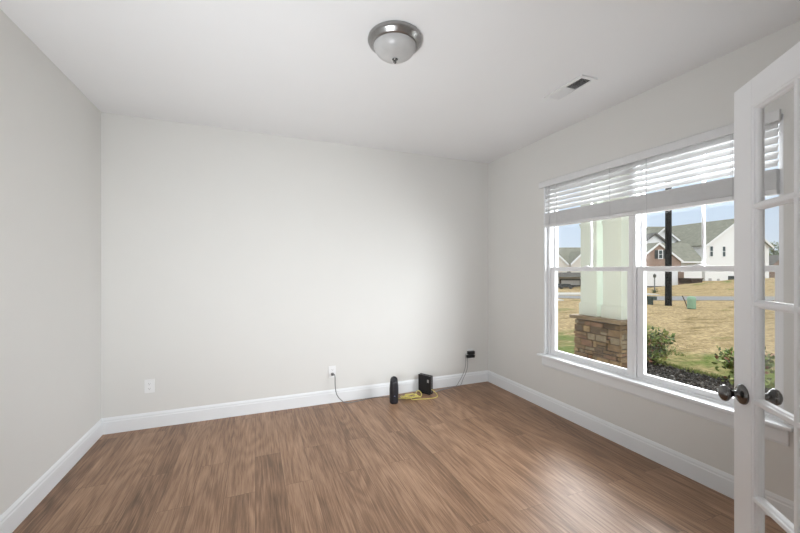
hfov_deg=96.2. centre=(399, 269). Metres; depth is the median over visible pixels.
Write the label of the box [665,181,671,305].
utility pole
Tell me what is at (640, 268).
window
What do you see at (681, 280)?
dumpster
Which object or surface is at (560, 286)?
car
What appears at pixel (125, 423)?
baseboard
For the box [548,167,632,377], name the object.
window
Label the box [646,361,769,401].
mulch bed
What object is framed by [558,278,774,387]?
lawn
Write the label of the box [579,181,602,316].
porch column
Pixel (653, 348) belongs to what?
shrub
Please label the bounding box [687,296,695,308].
utility box
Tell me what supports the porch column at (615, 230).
on the stone pier
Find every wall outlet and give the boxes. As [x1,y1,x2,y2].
[144,379,154,392]
[329,366,335,377]
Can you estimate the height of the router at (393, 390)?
0.319 m
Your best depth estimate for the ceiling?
2.30 m
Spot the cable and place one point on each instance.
(413, 394)
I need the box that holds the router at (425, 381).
[418,373,432,394]
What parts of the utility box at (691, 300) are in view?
domed lid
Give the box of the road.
[558,295,774,300]
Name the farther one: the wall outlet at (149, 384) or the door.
the wall outlet at (149, 384)
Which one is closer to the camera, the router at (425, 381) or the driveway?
the router at (425, 381)
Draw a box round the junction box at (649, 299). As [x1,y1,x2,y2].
[646,296,656,304]
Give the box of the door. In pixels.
[718,41,799,532]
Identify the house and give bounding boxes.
[558,247,580,286]
[646,219,773,287]
[769,255,778,277]
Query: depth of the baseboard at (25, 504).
2.23 m
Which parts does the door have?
knob, knob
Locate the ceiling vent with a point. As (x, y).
(582, 80)
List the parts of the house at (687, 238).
garage door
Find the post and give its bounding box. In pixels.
[651,274,657,292]
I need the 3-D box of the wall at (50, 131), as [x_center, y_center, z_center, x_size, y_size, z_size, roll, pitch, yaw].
[-1.379,0.028,-0.029,0.150,2.740,6.578,0,0,-22]
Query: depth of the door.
1.19 m
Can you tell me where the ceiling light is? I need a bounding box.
[368,20,421,63]
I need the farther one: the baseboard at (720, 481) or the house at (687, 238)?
the house at (687, 238)
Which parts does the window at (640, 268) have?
sash, sash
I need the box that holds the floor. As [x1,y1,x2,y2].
[12,381,786,532]
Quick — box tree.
[769,241,778,254]
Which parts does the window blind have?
ladder cord, rail, ladder cord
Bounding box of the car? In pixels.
[558,284,573,288]
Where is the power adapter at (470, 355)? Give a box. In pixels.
[433,354,474,391]
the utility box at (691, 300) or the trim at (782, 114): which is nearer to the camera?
the trim at (782, 114)
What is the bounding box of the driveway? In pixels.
[558,292,659,294]
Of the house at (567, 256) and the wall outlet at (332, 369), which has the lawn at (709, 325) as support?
the house at (567, 256)
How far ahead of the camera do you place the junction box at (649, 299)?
17.52 m
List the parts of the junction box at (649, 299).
box lid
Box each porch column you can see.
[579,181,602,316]
[601,174,628,319]
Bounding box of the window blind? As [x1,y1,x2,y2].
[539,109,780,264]
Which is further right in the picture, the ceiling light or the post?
the post
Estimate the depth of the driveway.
25.03 m
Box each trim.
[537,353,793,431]
[544,113,783,422]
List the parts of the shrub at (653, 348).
stem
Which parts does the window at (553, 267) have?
sash, sash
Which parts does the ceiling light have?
lamp shade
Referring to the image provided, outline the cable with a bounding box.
[398,389,437,399]
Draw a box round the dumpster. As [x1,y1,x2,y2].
[678,278,703,283]
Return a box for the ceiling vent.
[544,74,597,101]
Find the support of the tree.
on the lawn at (709, 325)
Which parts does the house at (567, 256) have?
garage door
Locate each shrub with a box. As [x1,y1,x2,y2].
[646,326,675,365]
[711,345,774,384]
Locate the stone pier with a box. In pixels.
[569,314,626,367]
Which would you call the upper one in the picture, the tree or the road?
the tree
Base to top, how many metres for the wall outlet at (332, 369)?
0.120 m
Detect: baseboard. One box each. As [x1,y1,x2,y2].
[0,419,102,532]
[101,370,487,434]
[488,371,793,523]
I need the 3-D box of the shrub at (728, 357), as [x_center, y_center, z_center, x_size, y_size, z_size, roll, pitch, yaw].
[4.890,1.365,5.107,0.712,0.712,0.714,0,0,-22]
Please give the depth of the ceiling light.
2.00 m
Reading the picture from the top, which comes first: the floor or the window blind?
the window blind
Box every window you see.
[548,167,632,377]
[633,116,782,420]
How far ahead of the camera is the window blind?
2.60 m
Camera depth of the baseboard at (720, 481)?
2.70 m
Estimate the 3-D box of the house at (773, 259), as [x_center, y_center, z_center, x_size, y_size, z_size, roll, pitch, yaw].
[59.914,0.173,58.450,6.230,5.050,6.783,0,0,-22]
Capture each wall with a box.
[0,9,100,514]
[101,112,487,417]
[488,21,799,501]
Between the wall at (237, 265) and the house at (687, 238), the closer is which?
the wall at (237, 265)
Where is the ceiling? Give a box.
[0,0,799,162]
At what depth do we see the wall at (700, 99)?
2.88 m
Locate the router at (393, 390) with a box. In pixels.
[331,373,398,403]
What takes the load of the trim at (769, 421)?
attached to the wall at (700, 99)

